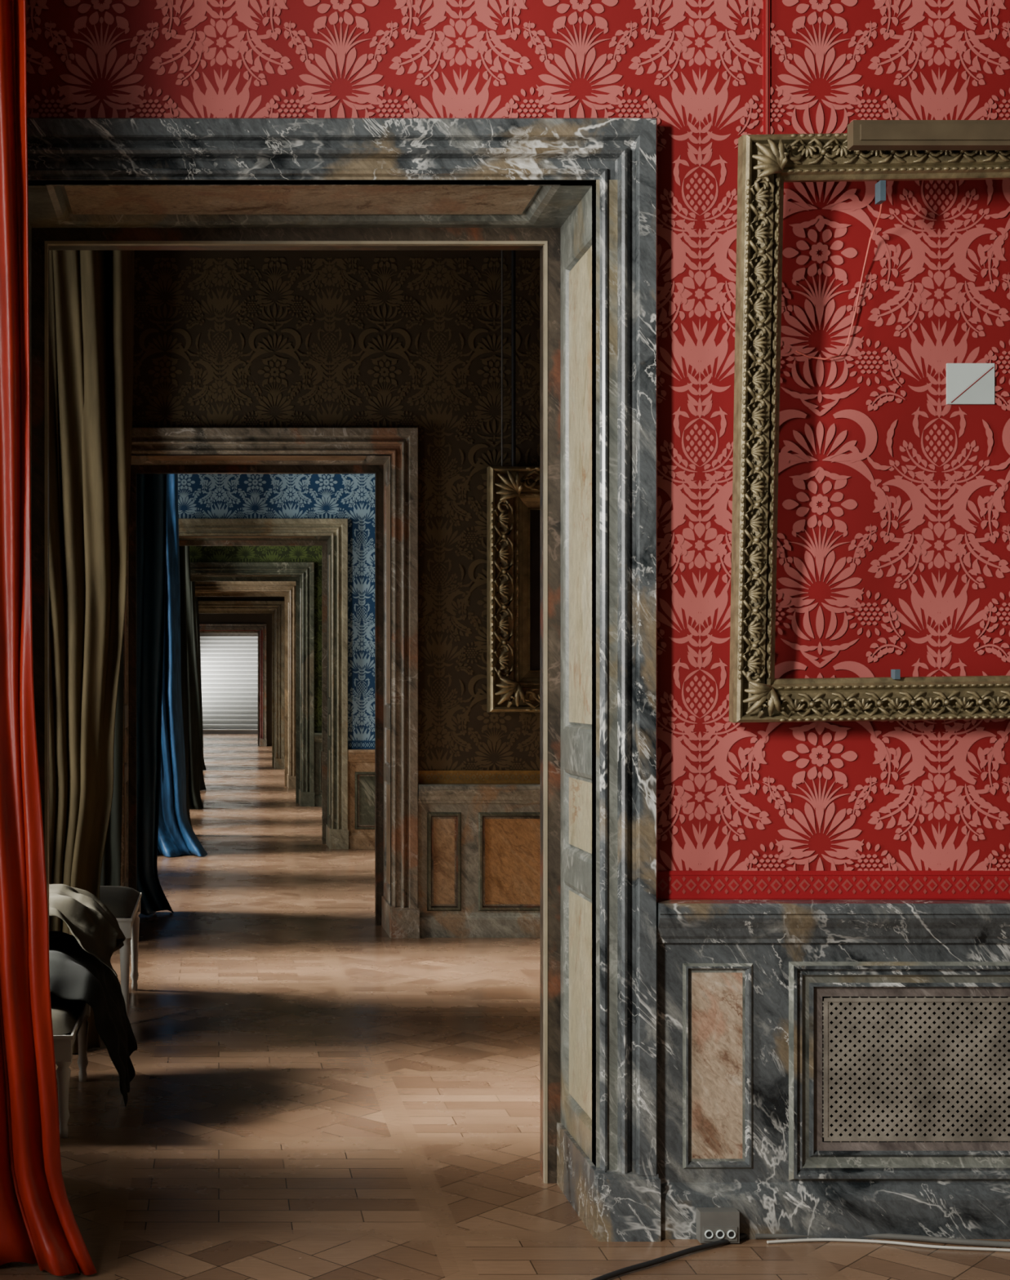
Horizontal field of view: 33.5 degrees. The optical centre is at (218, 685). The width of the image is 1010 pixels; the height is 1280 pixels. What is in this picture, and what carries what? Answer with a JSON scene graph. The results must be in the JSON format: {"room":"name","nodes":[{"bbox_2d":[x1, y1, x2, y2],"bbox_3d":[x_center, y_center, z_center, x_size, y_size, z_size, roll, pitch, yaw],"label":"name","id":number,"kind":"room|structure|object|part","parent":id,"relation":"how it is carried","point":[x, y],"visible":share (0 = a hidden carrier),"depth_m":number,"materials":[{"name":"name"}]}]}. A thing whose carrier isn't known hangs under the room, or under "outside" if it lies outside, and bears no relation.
{"room":"museum","nodes":[
{"label":"museum","id":0,"kind":"room"},
{"bbox_2d":[100,639,123,886],"bbox_3d":[-1.002,-0.653,10.728,0.823,4.695,0.175,0,0,-6],"label":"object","id":1,"kind":"object","parent":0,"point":[110,875],"visible":0.06,"depth_m":10.77,"materials":[{"name":"brown fabric"}]},
{"bbox_2d":[200,632,257,636],"bbox_3d":[1.825,-0.900,65.100,6.750,5.200,0.200,0,0,0],"label":"wall","id":2,"kind":"structure","parent":0,"point":[202,634],"depth_m":64.99,"materials":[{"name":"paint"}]},
{"bbox_2d":[199,613,271,746],"bbox_3d":[1.825,-0.900,46.400,6.750,5.200,0.600,0,0,0],"label":"wall","id":3,"kind":"structure","parent":0,"point":[266,619],"depth_m":46.10,"materials":[{"name":"brown fabric"}]},
{"bbox_2d":[200,630,262,745],"bbox_3d":[0.264,0.010,46.370,2.038,3.380,0.660,0,0,0],"label":"lining","id":4,"kind":"object","parent":3,"relation":"attached to","point":[201,631],"visible":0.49,"depth_m":46.54,"materials":[{"name":"beige stone"}]},
{"bbox_2d":[199,623,266,746],"bbox_3d":[0.265,-0.021,46.071,2.172,3.442,0.118,0,0,0],"label":"trim","id":5,"kind":"structure","parent":3,"relation":"attached to","point":[263,742],"depth_m":46.03,"materials":[{"name":"pink stone"}]},
{"bbox_2d":[198,596,284,759],"bbox_3d":[1.825,-0.900,33.900,6.750,5.200,0.600,0,0,0],"label":"wall","id":6,"kind":"structure","parent":0,"point":[200,598],"depth_m":33.60,"materials":[{"name":"brown fabric"}]},
{"bbox_2d":[198,609,278,768],"bbox_3d":[0.264,0.010,33.870,2.038,3.380,0.660,0,0,0],"label":"lining","id":7,"kind":"object","parent":6,"relation":"attached to","point":[273,612],"visible":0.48,"depth_m":34.10,"materials":[{"name":"beige stone"}]},
{"bbox_2d":[198,600,284,768],"bbox_3d":[0.265,-0.021,33.571,2.172,3.442,0.118,0,0,0],"label":"trim","id":8,"kind":"structure","parent":6,"relation":"attached to","point":[202,605],"depth_m":33.54,"materials":[{"name":"beige stone"}]},
{"bbox_2d":[189,546,321,726],"bbox_3d":[1.825,-0.900,23.380,6.750,5.200,0.600,0,0,0],"label":"wall","id":9,"kind":"structure","parent":0,"point":[192,553],"depth_m":23.08,"materials":[{"name":"green fabric"}]},
{"bbox_2d":[190,574,306,806],"bbox_3d":[0.264,0.010,23.350,2.038,3.380,0.660,0,0,0],"label":"lining","id":10,"kind":"object","parent":9,"relation":"attached to","point":[298,579],"visible":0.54,"depth_m":23.57,"materials":[{"name":"green stone"}]},
{"bbox_2d":[190,562,315,806],"bbox_3d":[0.265,-0.021,23.051,2.172,3.442,0.118,0,0,0],"label":"trim","id":11,"kind":"structure","parent":9,"relation":"attached to","point":[308,797],"depth_m":23.02,"materials":[{"name":"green stone"}]},
{"bbox_2d":[189,546,321,726],"bbox_3d":[0.321,-0.903,23.077,3.782,3.219,0.005,0,0,0],"label":"damask pattern","id":12,"kind":"object","parent":9,"relation":"attached to","point":[219,557],"visible":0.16,"depth_m":23.08,"materials":[{"name":"green fabric"}]},
{"bbox_2d":[314,733,321,806],"bbox_3d":[3.273,1.182,23.030,3.853,1.036,0.100,0,0,0],"label":"wainscoting","id":13,"kind":"structure","parent":9,"relation":"attached to","point":[317,736],"depth_m":23.04,"materials":[{"name":"green stone"}]},
{"bbox_2d":[314,726,321,733],"bbox_3d":[3.273,0.620,23.073,3.853,0.089,0.014,0,0,0],"label":"textile border","id":14,"kind":"object","parent":9,"relation":"attached to","point":[317,729],"visible":0.02,"depth_m":23.07,"materials":[{"name":"green fabric"}]},
{"bbox_2d":[177,474,374,740],"bbox_3d":[1.825,-0.900,17.380,6.750,5.200,0.600,0,0,0],"label":"wall","id":15,"kind":"structure","parent":0,"point":[195,477],"depth_m":17.08,"materials":[{"name":"blue fabric"}]},
{"bbox_2d":[178,535,337,848],"bbox_3d":[0.264,0.010,17.350,2.038,3.380,0.660,0,0,0],"label":"lining","id":16,"kind":"object","parent":15,"relation":"attached to","point":[192,540],"visible":0.42,"depth_m":17.52,"materials":[{"name":"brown stone"}]},
{"bbox_2d":[178,518,348,848],"bbox_3d":[0.265,-0.021,17.051,2.172,3.442,0.118,0,0,0],"label":"trim","id":17,"kind":"structure","parent":15,"relation":"attached to","point":[339,837],"depth_m":17.01,"materials":[{"name":"beige stone"}]},
{"bbox_2d":[177,474,374,740],"bbox_3d":[0.321,-0.903,17.077,3.782,3.219,0.005,0,0,0],"label":"damask pattern","id":18,"kind":"object","parent":15,"relation":"attached to","point":[220,513],"visible":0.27,"depth_m":17.08,"materials":[{"name":"blue fabric"}]},
{"bbox_2d":[347,749,374,848],"bbox_3d":[3.273,1.182,17.030,3.853,1.036,0.100,0,0,0],"label":"trim","id":19,"kind":"structure","parent":15,"relation":"attached to","point":[361,762],"depth_m":17.05,"materials":[{"name":"stone"}]},
{"bbox_2d":[347,740,374,749],"bbox_3d":[3.273,0.620,17.073,3.853,0.089,0.014,0,0,0],"label":"textile border","id":20,"kind":"object","parent":15,"relation":"attached to","point":[352,744],"visible":0.08,"depth_m":17.07,"materials":[{"name":"blue fabric"}]},
{"bbox_2d":[132,250,539,770],"bbox_3d":[1.825,-0.900,11.380,6.750,5.200,0.600,0,0,0],"label":"wall","id":21,"kind":"structure","parent":0,"point":[182,258],"depth_m":11.08,"materials":[{"name":"brown fabric"}]},
{"bbox_2d":[122,454,400,937],"bbox_3d":[0.264,0.010,11.350,2.038,3.380,0.660,0,0,0],"label":"lining","id":22,"kind":"object","parent":21,"relation":"attached to","point":[380,465],"visible":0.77,"depth_m":11.52,"materials":[{"name":"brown stone"}]},
{"bbox_2d":[120,426,419,937],"bbox_3d":[0.265,-0.021,11.051,2.172,3.442,0.118,0,0,0],"label":"trim","id":23,"kind":"structure","parent":21,"relation":"attached to","point":[394,441],"depth_m":11.01,"materials":[{"name":"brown stone"}]},
{"bbox_2d":[132,257,539,770],"bbox_3d":[0.673,-1.100,11.077,4.486,3.612,0.005,0,0,0],"label":"damask pattern","id":24,"kind":"object","parent":21,"relation":"attached to","point":[438,304],"visible":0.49,"depth_m":11.08,"materials":[{"name":"brown fabric"}]},
{"bbox_2d":[417,783,539,937],"bbox_3d":[3.273,1.182,11.030,3.853,1.036,0.100,0,0,0],"label":"trim","id":25,"kind":"structure","parent":21,"relation":"attached to","point":[478,844],"depth_m":11.05,"materials":[{"name":"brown stone"}]},
{"bbox_2d":[417,770,539,783],"bbox_3d":[3.273,0.620,11.073,3.853,0.089,0.014,0,0,0],"label":"textile border","id":26,"kind":"object","parent":21,"relation":"attached to","point":[424,776],"visible":0.18,"depth_m":11.07,"materials":[{"name":"brown fabric"}]},
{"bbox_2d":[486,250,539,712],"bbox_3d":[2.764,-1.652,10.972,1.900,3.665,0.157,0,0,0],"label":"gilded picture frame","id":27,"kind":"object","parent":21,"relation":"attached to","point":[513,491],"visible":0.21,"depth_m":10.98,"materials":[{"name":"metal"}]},
{"bbox_2d":[0,733,1009,1279],"bbox_3d":[1.625,1.750,31.400,7.550,0.100,69.200,0,0,0],"label":"floor","id":28,"kind":"structure","parent":0,"point":[316,1092],"depth_m":6.56,"materials":[{"name":"brown wood"}]},
{"bbox_2d":[0,0,97,1275],"bbox_3d":[-0.862,-0.653,4.772,1.026,4.697,0.266,0,0,0],"label":"curtain","id":29,"kind":"object","parent":28,"relation":"on","point":[38,1224],"visible":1,"depth_m":4.79,"materials":[{"name":"red fabric"}]},
{"bbox_2d":[50,992,90,1137],"bbox_3d":[-0.838,1.475,6.585,0.581,0.450,0.946,0,0,0],"label":"stool","id":30,"kind":"object","parent":28,"relation":"on","point":[69,1017],"visible":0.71,"depth_m":6.20,"materials":[{"name":"paint"}]},
{"bbox_2d":[50,992,84,1035],"bbox_3d":[-0.838,1.280,6.585,0.565,0.060,0.930,0,0,0],"label":"cushion","id":31,"kind":"object","parent":30,"relation":"on","point":[67,1015],"depth_m":6.34,"materials":[{"name":"fabric"}]},
{"bbox_3d":[-0.838,1.345,6.585,0.581,0.070,0.946,0,0,0],"label":"seat rail","id":32,"kind":"part","parent":30,"relation":"part of","materials":[{"name":"white paint"}]},
{"bbox_2d":[48,884,137,1106],"bbox_3d":[-0.736,1.255,6.747,0.798,0.832,0.840,0,0,0],"label":"cloths","id":33,"kind":"object","parent":30,"relation":"on","point":[81,968],"visible":0.68,"depth_m":6.60,"materials":[{"name":"black fabric"}]},
{"bbox_2d":[48,250,134,1053],"bbox_3d":[-0.836,-0.653,7.615,0.888,4.695,0.258,0,0,-10],"label":"curtain","id":34,"kind":"object","parent":28,"relation":"on","point":[91,293],"visible":0.37,"depth_m":7.60,"materials":[{"name":"fabric"}]},
{"bbox_2d":[99,885,142,1017],"bbox_3d":[-0.745,1.400,8.650,0.626,0.600,1.016,0,0,0],"label":"stool","id":35,"kind":"object","parent":28,"relation":"on","point":[123,902],"visible":0.32,"depth_m":8.42,"materials":[{"name":"paint"}]},
{"bbox_2d":[99,885,140,918],"bbox_3d":[-0.745,1.130,8.650,0.610,0.060,1.000,0,0,0],"label":"cushion","id":36,"kind":"object","parent":35,"relation":"on","point":[122,902],"depth_m":8.51,"materials":[{"name":"fabric"}]},
{"bbox_3d":[-0.745,1.195,8.650,0.626,0.070,1.016,0,0,0],"label":"seat rail","id":37,"kind":"part","parent":35,"relation":"part of","materials":[{"name":"white paint"}]},
{"bbox_2d":[136,474,173,915],"bbox_3d":[-0.857,-0.652,12.124,1.051,4.696,0.334,0,0,-12],"label":"curtain","id":38,"kind":"object","parent":28,"relation":"on","point":[151,489],"visible":0.22,"depth_m":12.23,"materials":[{"name":"fabric"}]},
{"bbox_2d":[157,474,207,857],"bbox_3d":[-0.737,-0.652,16.305,1.261,4.696,0.490,0,0,-13],"label":"curtain","id":39,"kind":"object","parent":28,"relation":"on","point":[176,836],"visible":0.16,"depth_m":16.39,"materials":[{"name":"fabric"}]},
{"bbox_2d":[179,546,192,828],"bbox_3d":[-0.808,-0.653,18.516,1.060,4.695,0.254,0,0,-5],"label":"curtain","id":40,"kind":"object","parent":28,"relation":"on","point":[182,548],"visible":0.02,"depth_m":18.56,"materials":[{"name":"black fabric"}]},
{"bbox_2d":[185,546,203,808],"bbox_3d":[-0.790,-0.653,22.430,1.166,4.695,0.324,0,0,-16],"label":"curtain","id":41,"kind":"object","parent":28,"relation":"on","point":[194,797],"visible":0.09,"depth_m":22.53,"materials":[{"name":"black fabric"}]},
{"bbox_2d":[191,581,206,790],"bbox_3d":[-0.778,-0.653,26.511,1.151,4.695,0.312,0,0,-7],"label":"curtain","id":42,"kind":"object","parent":28,"relation":"on","point":[202,784],"visible":0.07,"depth_m":26.54,"materials":[{"name":"black fabric"}]},
{"bbox_2d":[195,596,206,770],"bbox_3d":[-0.814,-0.652,32.712,1.142,4.696,0.300,0,0,-5],"label":"curtain","id":43,"kind":"object","parent":28,"relation":"on","point":[196,597],"visible":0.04,"depth_m":32.80,"materials":[{"name":"black fabric"}]},
{"bbox_2d":[200,636,257,733],"bbox_3d":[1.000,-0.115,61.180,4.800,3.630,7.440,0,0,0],"label":"window blind","id":44,"kind":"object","parent":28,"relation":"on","point":[228,664],"depth_m":60.59,"materials":[{"name":"white plastic"}]},
{"bbox_2d":[591,1233,747,1279],"bbox_3d":[1.226,1.689,4.739,1.037,0.016,0.044,0,0,-37],"label":"power cable","id":45,"kind":"object","parent":28,"relation":"on","point":[644,1264],"visible":1,"depth_m":4.81,"materials":[{"name":"black rubber"}]},
{"bbox_2d":[696,1207,739,1243],"bbox_3d":[1.523,1.648,4.981,0.119,0.095,0.053,0,0,0],"label":"power socket","id":46,"kind":"object","parent":28,"relation":"on","point":[713,1224],"visible":1,"depth_m":4.96,"materials":[{"name":"plastic"}]},
{"bbox_2d":[755,1233,1009,1247],"bbox_3d":[2.094,1.691,4.987,0.896,0.018,0.065,0,0,7],"label":"conduit","id":47,"kind":"object","parent":28,"relation":"on","point":[757,1236],"visible":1,"depth_m":4.99,"materials":[{"name":"paint"}]},
{"bbox_2d":[766,1238,1009,1251],"bbox_3d":[2.127,1.694,4.938,0.918,0.009,0.058,0,0,7],"label":"cable","id":48,"kind":"object","parent":28,"relation":"on","point":[802,1239],"visible":1,"depth_m":4.96,"materials":[{"name":"paint"}]},
{"bbox_2d":[26,0,1009,1138],"bbox_3d":[1.825,-0.900,5.380,6.750,5.200,0.600,0,0,0],"label":"wall","id":49,"kind":"structure","parent":0,"point":[781,740],"depth_m":5.08,"materials":[{"name":"red fabric"}]},
{"bbox_2d":[27,179,617,1238],"bbox_3d":[0.264,0.010,5.350,2.038,3.380,0.660,0,0,0],"label":"lining","id":50,"kind":"object","parent":49,"relation":"attached to","point":[556,221],"visible":0.57,"depth_m":5.47,"materials":[{"name":"stone"}]},
{"bbox_2d":[26,117,660,1241],"bbox_3d":[0.265,-0.021,5.051,2.172,3.442,0.118,0,0,0],"label":"trim","id":51,"kind":"structure","parent":49,"relation":"attached to","point":[622,149],"depth_m":5.03,"materials":[{"name":"stone"}]},
{"bbox_2d":[26,0,1009,871],"bbox_3d":[1.820,-1.400,5.077,6.779,4.212,0.005,0,0,0],"label":"damask pattern","id":52,"kind":"structure","parent":49,"relation":"attached to","point":[691,102],"depth_m":5.08,"materials":[{"name":"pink fabric"}]},
{"bbox_2d":[762,0,769,134],"bbox_3d":[1.702,-2.200,5.074,0.020,1.400,0.012,0,0,0],"label":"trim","id":53,"kind":"structure","parent":49,"relation":"attached to","point":[766,11],"depth_m":5.07,"materials":[{"name":"red fabric"}]},
{"bbox_2d":[657,899,1009,1239],"bbox_3d":[3.273,1.182,5.030,3.853,1.036,0.100,0,0,0],"label":"wainscoting","id":54,"kind":"structure","parent":49,"relation":"attached to","point":[742,984],"depth_m":5.04,"materials":[{"name":"stone"}]},
{"bbox_2d":[657,870,1009,899],"bbox_3d":[3.273,0.620,5.073,3.853,0.089,0.014,0,0,0],"label":"textile border","id":55,"kind":"object","parent":49,"relation":"attached to","point":[671,884],"visible":0.97,"depth_m":5.07,"materials":[{"name":"red fabric"}]},
{"bbox_2d":[728,120,1009,723],"bbox_3d":[2.559,-0.772,4.887,2.023,1.771,0.351,0,0,0],"label":"picture frame","id":56,"kind":"object","parent":49,"relation":"attached to","point":[882,151],"visible":1,"depth_m":4.89,"materials":[{"name":"metal"}]},
{"bbox_3d":[1.952,-0.760,4.999,0.196,1.479,0.294,0,0,-37],"label":"hanging cord","id":57,"kind":"part","parent":56,"relation":"part of","materials":[{"name":"metal"}]},
{"bbox_3d":[2.484,-1.599,4.739,1.300,0.073,0.053,0,0,0],"label":"mounting rail","id":58,"kind":"part","parent":56,"relation":"part of","materials":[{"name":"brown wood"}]},
{"bbox_2d":[822,996,1009,1142],"bbox_3d":[2.510,1.191,5.066,1.275,0.453,0.006,0,0,0],"label":"air vent","id":59,"kind":"object","parent":49,"relation":"attached to","point":[827,1017],"visible":1,"depth_m":5.07,"materials":[{"name":"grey metal"}]},
{"bbox_2d":[946,363,994,404],"bbox_3d":[2.336,-0.938,5.074,0.147,0.127,0.010,0,0,0],"label":"wall label","id":60,"kind":"object","parent":49,"relation":"attached to","point":[966,383],"visible":1,"depth_m":5.07,"materials":[{"name":"paper"}]},
{"bbox_3d":[1.825,-0.900,27.400,6.750,5.200,0.600,0,0,0],"label":"wall","id":61,"kind":"structure","parent":0,"visible":0},
{"bbox_2d":[195,591,293,788],"bbox_3d":[0.264,0.010,27.370,2.038,3.380,0.660,0,0,0],"label":"lining","id":62,"kind":"object","parent":61,"relation":"attached to","point":[250,593],"visible":0.44,"depth_m":27.59,"materials":[{"name":"gold stone"}]},
{"bbox_2d":[195,581,295,788],"bbox_3d":[0.265,-0.021,27.071,2.172,3.442,0.118,0,0,0],"label":"trim","id":63,"kind":"structure","parent":61,"relation":"attached to","point":[205,586],"depth_m":27.05,"materials":[{"name":"stone"}]}
]}

